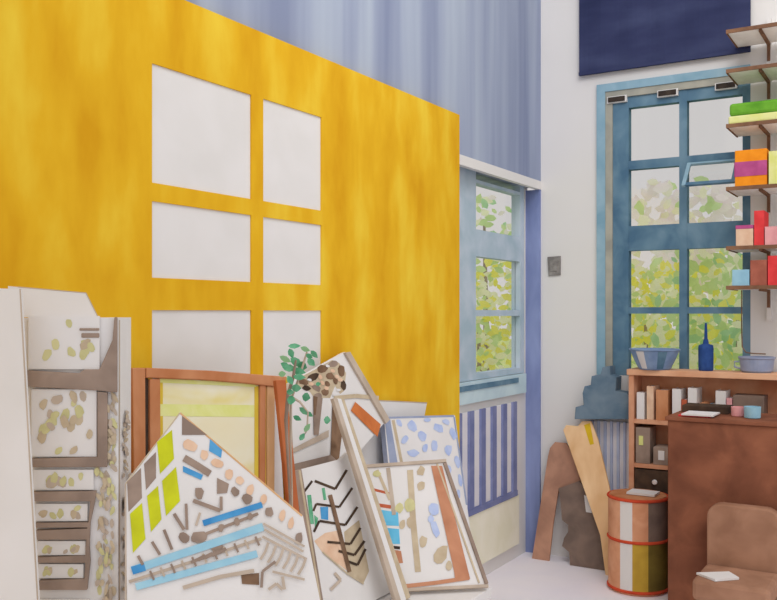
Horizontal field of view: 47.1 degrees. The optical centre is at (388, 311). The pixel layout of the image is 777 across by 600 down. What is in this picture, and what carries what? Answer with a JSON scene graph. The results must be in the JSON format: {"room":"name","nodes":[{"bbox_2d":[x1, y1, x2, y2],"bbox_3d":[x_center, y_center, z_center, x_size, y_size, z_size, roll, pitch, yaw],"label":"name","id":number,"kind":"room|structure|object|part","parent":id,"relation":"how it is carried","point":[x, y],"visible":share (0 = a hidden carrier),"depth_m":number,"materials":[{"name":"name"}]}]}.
{"room":"art studio","nodes":[
{"label":"art studio","id":0,"kind":"room"},
{"bbox_2d":[186,0,540,574],"bbox_3d":[-0.742,-0.550,3.371,0.350,4.300,6.190,0,0,31],"label":"wall","id":1,"kind":"structure","parent":0,"point":[479,61],"depth_m":4.93,"materials":[{"name":"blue paint"}]},
{"bbox_2d":[460,401,517,516],"bbox_3d":[0.594,0.878,5.385,0.036,0.604,0.860,0,0,31],"label":"radiator","id":2,"kind":"object","parent":1,"relation":"attached to","point":[488,436],"visible":0.7,"depth_m":5.39,"materials":[{"name":"blue metal"}]},
{"bbox_3d":[0.594,1.163,5.385,0.036,0.034,0.860,0,0,31],"label":"rail","id":3,"kind":"part","parent":2,"relation":"part of","materials":[{"name":"metal"}]},
{"bbox_2d":[460,167,525,404],"bbox_3d":[0.609,-0.150,5.461,0.086,1.360,1.125,0,0,31],"label":"window","id":4,"kind":"structure","parent":1,"relation":"in","point":[475,243],"depth_m":5.37,"materials":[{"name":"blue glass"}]},
{"bbox_3d":[0.616,0.440,5.395,0.005,0.031,0.860,0,0,31],"label":"sill rail","id":5,"kind":"part","parent":4,"relation":"part of","materials":[{"name":"blue paint"}]},
{"bbox_3d":[0.603,0.468,5.438,0.060,0.125,1.080,0,0,31],"label":"sill","id":6,"kind":"part","parent":4,"relation":"part of","materials":[{"name":"wood"}]},
{"bbox_2d":[469,495,518,563],"bbox_3d":[0.585,1.343,5.379,0.030,0.315,0.960,0,0,31],"label":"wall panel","id":7,"kind":"structure","parent":1,"relation":"attached to","point":[494,530],"depth_m":5.48,"materials":[{"name":"beige paint"}]},
{"bbox_2d":[460,154,540,189],"bbox_3d":[0.674,-0.838,5.388,0.034,0.055,1.249,0,0,31],"label":"trim","id":8,"kind":"structure","parent":1,"relation":"attached to","point":[466,162],"depth_m":5.33,"materials":[{"name":"white paint"}]},
{"bbox_2d":[526,190,540,552],"bbox_3d":[1.015,0.395,6.019,0.100,2.410,0.220,0,0,31],"label":"trim","id":9,"kind":"structure","parent":1,"relation":"attached to","point":[533,197],"depth_m":5.92,"materials":[{"name":"blue paint"}]},
{"bbox_2d":[486,552,667,599],"bbox_3d":[0.701,1.650,2.500,4.600,0.100,6.200,0,0,31],"label":"floor","id":10,"kind":"structure","parent":0,"point":[523,577],"depth_m":5.28,"materials":[{"name":"grey concrete"}]},
{"bbox_2d":[0,288,39,599],"bbox_3d":[-0.861,0.772,2.033,0.129,1.660,0.358,0,0,-39],"label":"board","id":11,"kind":"object","parent":10,"relation":"on","point":[19,575],"visible":1,"depth_m":2.10,"materials":[{"name":"wood"}]},
{"bbox_2d":[24,316,131,599],"bbox_3d":[-0.821,0.805,2.368,0.263,1.590,0.220,0,0,-12],"label":"painting","id":12,"kind":"object","parent":10,"relation":"on","point":[79,367],"visible":0.91,"depth_m":2.27,"materials":[{"name":"fabric"}]},
{"bbox_2d":[8,286,97,316],"bbox_3d":[-0.893,-0.027,2.380,0.227,0.083,0.007,0,0,-12],"label":"sheet","id":13,"kind":"object","parent":12,"relation":"on","point":[36,301],"visible":0.71,"depth_m":2.38,"materials":[{"name":"paper"}]},
{"bbox_3d":[-0.831,0.657,2.265,0.109,0.042,0.010,0,0,-12],"label":"drawer","id":14,"kind":"part","parent":12,"relation":"part of","materials":[{"name":"fabric"}]},
{"bbox_3d":[-0.830,0.599,2.265,0.116,0.042,0.010,0,0,-12],"label":"drawer","id":15,"kind":"part","parent":12,"relation":"part of","materials":[{"name":"fabric"}]},
{"bbox_3d":[-0.830,0.508,2.265,0.126,0.049,0.010,0,0,-12],"label":"drawer","id":16,"kind":"part","parent":12,"relation":"part of","materials":[{"name":"fabric"}]},
{"bbox_3d":[-0.825,0.426,2.266,0.145,0.057,0.011,0,0,-12],"label":"drawer","id":17,"kind":"part","parent":12,"relation":"part of","materials":[{"name":"fabric"}]},
{"bbox_3d":[-0.823,0.282,2.266,0.157,0.175,0.012,0,0,-12],"label":"drawer","id":18,"kind":"part","parent":12,"relation":"part of","materials":[{"name":"fabric"}]},
{"bbox_3d":[-0.823,0.078,2.266,0.172,0.136,0.011,0,0,-12],"label":"drawer","id":19,"kind":"part","parent":12,"relation":"part of","materials":[{"name":"paper"}]},
{"bbox_3d":[-0.824,0.788,2.266,0.123,0.126,0.011,0,0,-12],"label":"drawer","id":20,"kind":"part","parent":12,"relation":"part of","materials":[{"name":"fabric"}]},
{"bbox_3d":[-0.821,0.580,2.264,0.152,0.254,0.017,0,0,-12],"label":"rail","id":21,"kind":"part","parent":12,"relation":"part of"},
{"bbox_3d":[-0.809,0.300,2.266,0.184,0.193,0.017,0,0,-12],"label":"rail","id":22,"kind":"part","parent":12,"relation":"part of","materials":[{"name":"white paper"}]},
{"bbox_3d":[-0.804,0.110,2.267,0.220,0.193,0.017,0,0,-12],"label":"rail","id":23,"kind":"part","parent":12,"relation":"part of","materials":[{"name":"white paper"}]},
{"bbox_3d":[-0.762,0.053,2.274,0.048,0.025,0.004,0,0,-12],"label":"handle","id":24,"kind":"part","parent":12,"relation":"part of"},
{"bbox_2d":[125,412,319,599],"bbox_3d":[-0.334,0.939,2.206,0.628,1.336,0.560,0,0,-14],"label":"painting","id":25,"kind":"object","parent":10,"relation":"on","point":[200,524],"visible":1,"depth_m":2.32,"materials":[{"name":"fabric"}]},
{"bbox_2d":[0,0,459,499],"bbox_3d":[-0.700,0.269,3.062,0.038,2.662,4.106,0,0,31],"label":"wall","id":26,"kind":"structure","parent":10,"relation":"on","point":[236,192],"depth_m":3.22,"materials":[{"name":"paint"}]},
{"bbox_3d":[-0.659,-0.617,3.132,0.028,0.390,0.498,0,0,31],"label":"pane","id":27,"kind":"part","parent":26,"relation":"part of","materials":[{"name":"paint"}]},
{"bbox_3d":[-0.659,-0.237,3.132,0.028,0.250,0.498,0,0,31],"label":"pane","id":28,"kind":"part","parent":26,"relation":"part of","materials":[{"name":"fabric"}]},
{"bbox_3d":[-0.659,0.127,3.132,0.028,0.266,0.498,0,0,31],"label":"pane","id":29,"kind":"part","parent":26,"relation":"part of","materials":[{"name":"paint"}]},
{"bbox_3d":[-0.395,-0.617,3.566,0.028,0.390,0.380,0,0,31],"label":"pane","id":30,"kind":"part","parent":26,"relation":"part of","materials":[{"name":"fabric"}]},
{"bbox_3d":[-0.395,-0.237,3.566,0.028,0.250,0.380,0,0,31],"label":"pane","id":31,"kind":"part","parent":26,"relation":"part of","materials":[{"name":"fabric"}]},
{"bbox_3d":[-0.395,0.127,3.566,0.028,0.266,0.380,0,0,31],"label":"pane","id":32,"kind":"part","parent":26,"relation":"part of","materials":[{"name":"fabric"}]},
{"bbox_2d":[380,415,469,527],"bbox_3d":[0.195,1.036,4.089,0.235,1.138,0.656,0,0,38],"label":"canvas","id":33,"kind":"object","parent":10,"relation":"on","point":[404,438],"visible":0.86,"depth_m":4.18},
{"bbox_2d":[376,587,490,599],"bbox_3d":[-0.251,1.350,3.114,0.665,0.500,1.460,0,0,31],"label":"bench","id":34,"kind":"object","parent":10,"relation":"on","point":[481,593],"visible":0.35,"depth_m":3.47,"materials":[{"name":"wood"}]},
{"bbox_2d":[131,368,286,498],"bbox_3d":[-0.561,0.632,2.899,0.146,0.924,0.704,0,0,39],"label":"framed canvas","id":35,"kind":"object","parent":34,"relation":"on","point":[237,411],"visible":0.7,"depth_m":2.95,"materials":[{"name":"orange wood"}]},
{"bbox_3d":[-0.563,0.222,2.974,0.029,0.100,0.591,0,0,41],"label":"rail","id":36,"kind":"part","parent":35,"relation":"part of","materials":[{"name":"orange wood"}]},
{"bbox_2d":[273,380,298,511],"bbox_3d":[-0.327,0.665,3.038,0.043,0.860,0.183,0,0,-40],"label":"bar","id":37,"kind":"object","parent":34,"relation":"on","point":[280,390],"visible":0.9,"depth_m":3.06,"materials":[{"name":"orange wood"}]},
{"bbox_2d":[278,343,330,506],"bbox_3d":[-0.272,0.594,2.747,0.156,0.995,0.207,0,0,6],"label":"vine","id":38,"kind":"object","parent":34,"relation":"on","point":[301,366],"visible":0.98,"depth_m":2.80,"materials":[{"name":"green plant"}]},
{"bbox_3d":[-0.301,0.524,2.767,0.073,0.798,0.134,0,0,20],"label":"stem","id":39,"kind":"part","parent":38,"relation":"part of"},
{"bbox_2d":[286,352,389,469],"bbox_3d":[-0.191,0.631,3.608,0.175,0.927,0.779,0,0,31],"label":"canvas","id":40,"kind":"object","parent":34,"relation":"on","point":[340,376],"visible":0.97,"depth_m":3.60},
{"bbox_2d":[295,452,389,599],"bbox_3d":[-0.182,0.822,3.314,0.174,0.549,0.492,0,0,31],"label":"painting","id":41,"kind":"object","parent":34,"relation":"on","point":[346,562],"visible":0.87,"depth_m":3.31,"materials":[{"name":"fabric"}]},
{"bbox_2d":[330,398,409,599],"bbox_3d":[-0.069,0.713,3.410,0.292,0.768,0.100,0,0,16],"label":"batten","id":42,"kind":"object","parent":34,"relation":"on","point":[396,583],"visible":1,"depth_m":3.39,"materials":[{"name":"wood"}]},
{"bbox_2d":[361,400,426,463],"bbox_3d":[0.010,0.733,4.096,0.058,0.719,0.726,0,0,31],"label":"canvas","id":43,"kind":"object","parent":34,"relation":"on","point":[372,452],"visible":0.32,"depth_m":4.09},
{"bbox_2d":[366,459,487,591],"bbox_3d":[0.121,0.853,3.594,0.513,0.478,0.256,0,0,-10],"label":"framed painting","id":44,"kind":"object","parent":34,"relation":"on","point":[435,548],"visible":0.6,"depth_m":3.59,"materials":[{"name":"fabric"}]},
{"bbox_3d":[0.045,0.631,3.696,0.398,0.035,0.023,0,0,-11],"label":"frame rail","id":45,"kind":"part","parent":44,"relation":"part of","materials":[{"name":"beige wood"}]},
{"bbox_3d":[0.213,1.081,3.491,0.365,0.020,0.023,0,0,-9],"label":"frame rail","id":46,"kind":"part","parent":44,"relation":"part of","materials":[{"name":"beige wood"}]},
{"bbox_2d":[532,442,580,560],"bbox_3d":[1.092,1.225,5.761,0.304,0.754,0.119,0,0,31],"label":"board","id":47,"kind":"object","parent":10,"relation":"on","point":[561,470],"visible":0.89,"depth_m":5.78,"materials":[{"name":"brown wood"}]},
{"bbox_2d":[559,481,604,570],"bbox_3d":[1.237,1.338,5.628,0.359,0.527,0.082,0,0,31],"label":"board","id":48,"kind":"object","parent":10,"relation":"on","point":[582,541],"visible":0.84,"depth_m":5.63,"materials":[{"name":"brown wood"}]},
{"bbox_2d":[563,421,610,574],"bbox_3d":[1.276,1.146,5.587,0.106,0.913,0.414,0,0,-34],"label":"plank","id":49,"kind":"object","parent":10,"relation":"on","point":[583,441],"visible":0.84,"depth_m":5.58,"materials":[{"name":"beige wood"}]},
{"bbox_2d":[607,488,667,596],"bbox_3d":[1.446,1.327,5.170,0.353,0.547,0.354,0,0,31],"label":"drum","id":50,"kind":"object","parent":10,"relation":"on","point":[637,534],"visible":0.94,"depth_m":5.03,"materials":[{"name":"white paint"}]},
{"bbox_3d":[1.446,1.058,5.170,0.320,0.009,0.320,0,0,31],"label":"lid","id":51,"kind":"part","parent":50,"relation":"part of","materials":[{"name":"orange wood"}]},
{"bbox_2d":[626,488,659,496],"bbox_3d":[1.472,1.044,5.154,0.160,0.012,0.120,0,0,31],"label":"paper stack","id":52,"kind":"object","parent":50,"relation":"on","point":[641,492],"visible":1,"depth_m":5.13,"materials":[{"name":"paper"}]},
{"bbox_2d":[627,367,776,488],"bbox_3d":[1.927,0.973,5.210,1.020,1.255,0.205,0,0,31],"label":"bookcase","id":53,"kind":"object","parent":10,"relation":"on","point":[710,381],"visible":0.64,"depth_m":5.33,"materials":[{"name":"brown wood"}]},
{"bbox_3d":[1.515,0.990,5.466,0.030,1.220,0.195,0,0,31],"label":"panel","id":54,"kind":"part","parent":53,"relation":"part of","materials":[{"name":"brown wood"}]},
{"bbox_2d":[637,391,646,418],"bbox_3d":[1.552,0.564,5.425,0.045,0.160,0.140,0,0,31],"label":"book","id":55,"kind":"object","parent":53,"relation":"on","point":[642,395],"visible":0.82,"depth_m":5.37,"materials":[{"name":"paper"}]},
{"bbox_2d":[636,425,655,463],"bbox_3d":[1.562,0.801,5.413,0.085,0.215,0.147,0,0,31],"label":"box","id":56,"kind":"object","parent":53,"relation":"on","point":[645,434],"visible":0.91,"depth_m":5.36,"materials":[{"name":"cardboard"}]},
{"bbox_3d":[1.932,0.922,5.208,0.950,0.025,0.179,0,0,31],"label":"shelf","id":57,"kind":"part","parent":53,"relation":"part of","materials":[{"name":"brown wood"}]},
{"bbox_3d":[1.932,0.657,5.208,0.950,0.025,0.179,0,0,31],"label":"shelf","id":58,"kind":"part","parent":53,"relation":"part of","materials":[{"name":"brown wood"}]},
{"bbox_2d":[635,467,667,493],"bbox_3d":[1.607,1.022,5.380,0.205,0.155,0.156,0,0,31],"label":"drawer","id":59,"kind":"object","parent":53,"relation":"on","point":[645,478],"visible":0.58,"depth_m":5.33,"materials":[{"name":"wood"}]},
{"bbox_2d":[647,385,659,419],"bbox_3d":[1.601,0.544,5.396,0.040,0.200,0.140,0,0,31],"label":"book","id":60,"kind":"object","parent":53,"relation":"on","point":[651,389],"visible":0.84,"depth_m":5.34,"materials":[{"name":"paper"}]},
{"bbox_2d":[629,348,680,369],"bbox_3d":[1.600,0.283,5.365,0.300,0.124,0.300,0,0,31],"label":"bowl","id":61,"kind":"object","parent":53,"relation":"on","point":[645,358],"visible":1,"depth_m":5.27,"materials":[{"name":"ceramic"}]},
{"bbox_2d":[653,444,667,465],"bbox_3d":[1.656,0.857,5.356,0.095,0.105,0.147,0,0,31],"label":"box","id":62,"kind":"object","parent":53,"relation":"on","point":[660,451],"visible":0.6,"depth_m":5.30,"materials":[{"name":"cardboard"}]},
{"bbox_2d":[656,388,671,420],"bbox_3d":[1.661,0.554,5.359,0.070,0.180,0.140,0,0,31],"label":"book","id":63,"kind":"object","parent":53,"relation":"on","point":[663,396],"visible":0.8,"depth_m":5.30,"materials":[{"name":"orange paper"}]},
{"bbox_2d":[672,387,685,413],"bbox_3d":[1.734,0.549,5.315,0.050,0.190,0.140,0,0,31],"label":"book","id":64,"kind":"object","parent":53,"relation":"on","point":[678,394],"visible":0.55,"depth_m":5.26,"materials":[{"name":"paper"}]},
{"bbox_2d":[681,398,687,409],"bbox_3d":[1.770,0.579,5.293,0.030,0.130,0.140,0,0,31],"label":"book","id":65,"kind":"object","parent":53,"relation":"on","point":[685,400],"visible":0.29,"depth_m":5.24,"materials":[{"name":"paper"}]},
{"bbox_2d":[688,386,701,402],"bbox_3d":[1.810,0.544,5.268,0.050,0.200,0.140,0,0,31],"label":"book","id":66,"kind":"object","parent":53,"relation":"on","point":[694,393],"visible":0.38,"depth_m":5.21,"materials":[{"name":"paper"}]},
{"bbox_2d":[698,323,713,370],"bbox_3d":[1.866,0.205,5.244,0.086,0.280,0.086,0,0,31],"label":"bottle","id":67,"kind":"object","parent":53,"relation":"on","point":[705,350],"visible":1,"depth_m":5.21,"materials":[{"name":"blue glass"}]},
{"bbox_3d":[1.981,0.990,5.290,0.950,1.220,0.012,0,0,31],"label":"panel","id":68,"kind":"part","parent":53,"relation":"part of","materials":[{"name":"brown wood"}]},
{"bbox_2d":[716,389,729,404],"bbox_3d":[1.945,0.549,5.186,0.055,0.190,0.140,0,0,31],"label":"book","id":69,"kind":"object","parent":53,"relation":"on","point":[721,395],"visible":0.36,"depth_m":5.13,"materials":[{"name":"paper"}]},
{"bbox_2d":[727,396,732,404],"bbox_3d":[1.986,0.569,5.162,0.030,0.150,0.140,0,0,31],"label":"book","id":70,"kind":"object","parent":53,"relation":"on","point":[729,399],"visible":0.29,"depth_m":5.10,"materials":[{"name":"paper"}]},
{"bbox_2d":[733,393,767,413],"bbox_3d":[2.071,0.559,5.104,0.165,0.170,0.146,0,0,31],"label":"box","id":71,"kind":"object","parent":53,"relation":"on","point":[739,399],"visible":0.44,"depth_m":5.05,"materials":[{"name":"cardboard"}]},
{"bbox_2d":[734,356,775,372],"bbox_3d":[2.105,0.300,5.098,0.199,0.090,0.199,0,0,-27],"label":"basin","id":72,"kind":"object","parent":53,"relation":"on","point":[748,364],"visible":1,"depth_m":5.03,"materials":[{"name":"ceramic"}]},
{"bbox_2d":[665,410,776,599],"bbox_3d":[1.864,1.075,4.699,0.697,1.050,0.432,0,0,31],"label":"cabinet","id":73,"kind":"object","parent":10,"relation":"on","point":[728,458],"visible":0.61,"depth_m":4.61,"materials":[{"name":"brown wood"}]},
{"bbox_2d":[678,411,710,417],"bbox_3d":[1.645,0.546,4.746,0.160,0.008,0.180,0,0,31],"label":"folder","id":74,"kind":"object","parent":73,"relation":"on","point":[686,411],"visible":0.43,"depth_m":4.67,"materials":[{"name":"plastic"}]},
{"bbox_2d":[681,410,719,416],"bbox_3d":[1.652,0.538,4.719,0.160,0.008,0.180,0,0,31],"label":"sheet","id":75,"kind":"object","parent":74,"relation":"on","point":[688,413],"visible":1,"depth_m":4.69,"materials":[{"name":"paper"}]},
{"bbox_2d":[682,403,732,413],"bbox_3d":[1.752,0.530,4.903,0.240,0.040,0.140,0,0,31],"label":"case","id":76,"kind":"object","parent":73,"relation":"on","point":[722,408],"visible":0.86,"depth_m":4.86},
{"bbox_3d":[1.864,0.560,4.699,0.697,0.020,0.432,0,0,31],"label":"lid","id":77,"kind":"part","parent":73,"relation":"part of","materials":[{"name":"brown wood"}]},
{"bbox_2d":[731,406,743,416],"bbox_3d":[1.844,0.525,4.707,0.068,0.050,0.068,0,0,31],"label":"cup","id":78,"kind":"object","parent":73,"relation":"on","point":[736,411],"visible":0.92,"depth_m":4.68,"materials":[{"name":"pink ceramic"}]},
{"bbox_2d":[744,406,760,418],"bbox_3d":[1.886,0.520,4.623,0.084,0.060,0.084,0,0,31],"label":"cup","id":79,"kind":"object","parent":73,"relation":"on","point":[750,412],"visible":1,"depth_m":4.59,"materials":[{"name":"blue ceramic"}]},
{"bbox_2d":[693,502,776,599],"bbox_3d":[1.681,1.280,4.291,0.345,0.640,0.400,0,0,31],"label":"chair","id":80,"kind":"object","parent":10,"relation":"on","point":[741,538],"visible":0.95,"depth_m":4.37,"materials":[{"name":"brown leather"}]},
{"bbox_2d":[696,571,738,581],"bbox_3d":[1.564,1.253,4.226,0.164,0.010,0.116,0,0,-6],"label":"sheet","id":81,"kind":"object","parent":80,"relation":"on","point":[725,575],"visible":1,"depth_m":4.22,"materials":[{"name":"paper"}]},
{"bbox_3d":[1.661,1.310,4.257,0.345,0.100,0.320,0,0,31],"label":"seat","id":82,"kind":"part","parent":80,"relation":"part of","materials":[{"name":"brown leather"}]},
{"bbox_3d":[1.767,1.130,4.432,0.345,0.340,0.070,0,0,31],"label":"backrest","id":83,"kind":"part","parent":80,"relation":"part of","materials":[{"name":"brown leather"}]},
{"bbox_2d":[541,0,776,556],"bbox_3d":[2.716,-0.550,5.054,3.810,4.300,0.300,0,0,31],"label":"wall","id":84,"kind":"structure","parent":0,"point":[568,99],"depth_m":5.81,"materials":[{"name":"white paint"}]},
{"bbox_2d":[547,256,560,275],"bbox_3d":[1.087,-0.302,5.859,0.090,0.129,0.018,0,0,31],"label":"light switch","id":85,"kind":"object","parent":84,"relation":"attached to","point":[554,263],"visible":1,"depth_m":5.85,"materials":[{"name":"grey plastic"}]},
{"bbox_2d":[591,420,628,489],"bbox_3d":[1.415,1.013,5.647,0.270,0.644,0.036,0,0,31],"label":"radiator","id":86,"kind":"object","parent":84,"relation":"attached to","point":[613,437],"visible":0.35,"depth_m":5.63,"materials":[{"name":"white metal"}]},
{"bbox_2d":[575,365,628,418],"bbox_3d":[1.358,0.508,5.611,0.351,0.343,0.110,0,0,31],"label":"cloth","id":87,"kind":"object","parent":86,"relation":"on","point":[604,398],"visible":0.88,"depth_m":5.56,"materials":[{"name":"blue fabric"}]},
{"bbox_2d":[579,0,750,75],"bbox_3d":[1.672,-2.075,5.473,1.050,1.109,0.059,0,0,31],"label":"blind","id":88,"kind":"object","parent":84,"relation":"attached to","point":[615,35],"visible":1,"depth_m":5.50,"materials":[{"name":"blue fabric"}]},
{"bbox_2d":[597,64,749,375],"bbox_3d":[1.715,-0.525,5.448,0.920,1.850,0.267,0,0,31],"label":"window","id":89,"kind":"structure","parent":84,"relation":"in","point":[616,237],"depth_m":5.59,"materials":[{"name":"blue wood"}]},
{"bbox_3d":[1.907,-0.823,5.269,0.307,0.165,0.160,0,0,31],"label":"vent frame","id":90,"kind":"part","parent":89,"relation":"part of","materials":[{"name":"blue paint"}]},
{"bbox_2d":[767,17,771,320],"bbox_3d":[2.206,-0.825,5.168,0.024,1.750,0.035,0,0,31],"label":"upright","id":91,"kind":"object","parent":84,"relation":"attached to","point":[769,20],"visible":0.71,"depth_m":5.15,"materials":[{"name":"white paint"}]},
{"bbox_2d":[726,119,776,150],"bbox_3d":[2.251,-0.986,4.930,0.675,0.121,0.324,0,0,31],"label":"wall shelf","id":92,"kind":"object","parent":91,"relation":"attached to","point":[767,127],"visible":0.9,"depth_m":5.00,"materials":[{"name":"brown wood"}]},
{"bbox_2d":[729,112,776,123],"bbox_3d":[2.171,-1.068,4.932,0.515,0.044,0.220,0,0,31],"label":"folder","id":93,"kind":"object","parent":92,"relation":"on","point":[769,115],"visible":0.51,"depth_m":4.91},
{"bbox_2d":[730,99,776,115],"bbox_3d":[2.173,-1.125,4.931,0.510,0.070,0.220,0,0,31],"label":"folder","id":94,"kind":"object","parent":93,"relation":"on","point":[764,106],"visible":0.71,"depth_m":4.90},
{"bbox_2d":[726,184,776,212],"bbox_3d":[2.251,-0.635,4.930,0.675,0.121,0.324,0,0,31],"label":"wall shelf","id":95,"kind":"object","parent":91,"relation":"attached to","point":[764,189],"visible":0.98,"depth_m":4.99,"materials":[{"name":"brown wood"}]},
{"bbox_2d":[734,148,768,185],"bbox_3d":[2.044,-0.795,4.995,0.169,0.199,0.203,0,0,31],"label":"box","id":96,"kind":"object","parent":95,"relation":"on","point":[751,167],"visible":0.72,"depth_m":4.91,"materials":[{"name":"orange cardboard"}]},
{"bbox_2d":[769,151,776,183],"bbox_3d":[2.141,-0.786,4.927,0.050,0.180,0.180,0,0,31],"label":"book","id":97,"kind":"object","parent":95,"relation":"on","point":[772,154],"visible":0.84,"depth_m":4.85,"materials":[{"name":"paper"}]},
{"bbox_2d":[726,244,776,259],"bbox_3d":[2.251,-0.305,4.930,0.675,0.121,0.324,0,0,31],"label":"wall shelf","id":98,"kind":"object","parent":91,"relation":"attached to","point":[767,249],"visible":0.83,"depth_m":4.94,"materials":[{"name":"brown wood"}]},
{"bbox_2d":[736,225,753,245],"bbox_3d":[2.005,-0.423,4.992,0.092,0.114,0.152,0,0,31],"label":"box","id":99,"kind":"object","parent":98,"relation":"on","point":[744,233],"visible":0.64,"depth_m":4.93,"materials":[{"name":"beige cardboard"}]},
{"bbox_3d":[2.005,-0.470,4.992,0.092,0.020,0.152,0,0,31],"label":"lid","id":100,"kind":"part","parent":99,"relation":"part of","materials":[{"name":"pink cardboard"}]},
{"bbox_2d":[754,210,768,244],"bbox_3d":[2.074,-0.461,4.961,0.050,0.190,0.170,0,0,31],"label":"book","id":101,"kind":"object","parent":98,"relation":"on","point":[761,218],"visible":0.77,"depth_m":4.89,"materials":[{"name":"paper"}]},
{"bbox_2d":[765,226,776,244],"bbox_3d":[2.134,-0.416,4.925,0.080,0.100,0.170,0,0,31],"label":"book","id":102,"kind":"object","parent":98,"relation":"on","point":[771,231],"visible":0.84,"depth_m":4.86,"materials":[{"name":"paper"}]},
{"bbox_2d":[726,285,776,307],"bbox_3d":[2.251,-0.086,4.930,0.675,0.121,0.324,0,0,31],"label":"wall shelf","id":103,"kind":"object","parent":91,"relation":"attached to","point":[764,288],"visible":1,"depth_m":4.93,"materials":[{"name":"brown wood"}]},
{"bbox_2d":[732,269,749,285],"bbox_3d":[1.991,-0.191,5.006,0.090,0.089,0.160,0,0,31],"label":"box","id":104,"kind":"object","parent":103,"relation":"on","point":[739,277],"visible":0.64,"depth_m":4.94,"materials":[{"name":"blue cardboard"}]},
{"bbox_2d":[741,290,765,354],"bbox_3d":[2.083,0.058,5.094,0.134,0.366,0.017,0,0,31],"label":"cord","id":105,"kind":"object","parent":103,"relation":"hanging from","point":[741,290],"visible":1,"depth_m":5.13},
{"bbox_2d":[750,260,767,284],"bbox_3d":[2.070,-0.215,4.958,0.085,0.139,0.160,0,0,31],"label":"box","id":106,"kind":"object","parent":103,"relation":"on","point":[758,269],"visible":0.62,"depth_m":4.89,"materials":[{"name":"cardboard"}]},
{"bbox_2d":[768,256,776,284],"bbox_3d":[2.132,-0.226,4.921,0.050,0.160,0.160,0,0,31],"label":"book","id":107,"kind":"object","parent":103,"relation":"on","point":[772,260],"visible":0.88,"depth_m":4.85,"materials":[{"name":"paper"}]},
{"bbox_2d":[726,22,776,60],"bbox_3d":[2.251,-1.510,4.930,0.675,0.121,0.324,0,0,31],"label":"wall shelf","id":108,"kind":"object","parent":91,"relation":"attached to","point":[762,33],"visible":1,"depth_m":5.01,"materials":[{"name":"wood"}]},
{"bbox_2d":[726,63,776,98],"bbox_3d":[2.251,-1.290,4.930,0.675,0.121,0.324,0,0,31],"label":"wall shelf","id":109,"kind":"object","parent":91,"relation":"attached to","point":[764,72],"visible":1,"depth_m":5.01,"materials":[{"name":"brown wood"}]},
{"label":"outside","id":110,"kind":"structure","parent":0,"visible":0},
{"bbox_2d":[476,339,730,369],"bbox_3d":[8.716,2.025,23.959,70.000,0.150,70.000,0,0,31],"label":"ground","id":111,"kind":"structure","parent":110,"point":[503,362],"depth_m":39.98,"materials":[{"name":"green plant"}]},
{"bbox_2d":[476,258,510,371],"bbox_3d":[1.009,0.654,10.033,1.584,2.597,0.736,0,0,5],"label":"bush","id":112,"kind":"object","parent":111,"relation":"on","point":[493,336],"visible":0.27,"depth_m":9.94,"materials":[{"name":"green plant"}]},
{"bbox_2d":[476,193,510,370],"bbox_3d":[1.189,0.243,10.976,1.478,3.415,0.727,0,0,6],"label":"tree","id":113,"kind":"object","parent":111,"relation":"on","point":[484,201],"visible":0.22,"depth_m":10.93,"materials":[{"name":"green plant"}]},
{"bbox_2d":[631,260,715,367],"bbox_3d":[2.576,0.716,8.970,1.323,2.472,0.736,0,0,31],"label":"bush","id":114,"kind":"object","parent":111,"relation":"on","point":[656,282],"visible":0.15,"depth_m":8.80,"materials":[{"name":"green plant"}]},
{"bbox_2d":[631,176,742,292],"bbox_3d":[4.037,0.115,11.127,2.760,3.673,0.774,0,0,31],"label":"tree","id":115,"kind":"object","parent":111,"relation":"on","point":[719,202],"visible":0.31,"depth_m":11.18,"materials":[{"name":"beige plant"}]},
{"bbox_2d":[631,265,742,370],"bbox_3d":[3.318,0.694,9.919,3.134,2.521,0.749,0,0,31],"label":"bush","id":116,"kind":"object","parent":111,"relation":"on","point":[717,351],"visible":0.04,"depth_m":9.89,"materials":[{"name":"green plant"}]},
{"bbox_2d":[651,248,742,370],"bbox_3d":[2.958,0.676,7.563,1.339,2.552,0.744,0,0,31],"label":"foliage","id":117,"kind":"object","parent":111,"relation":"on","point":[725,298],"visible":0.31,"depth_m":7.58,"materials":[{"name":"green plant"}]}
]}

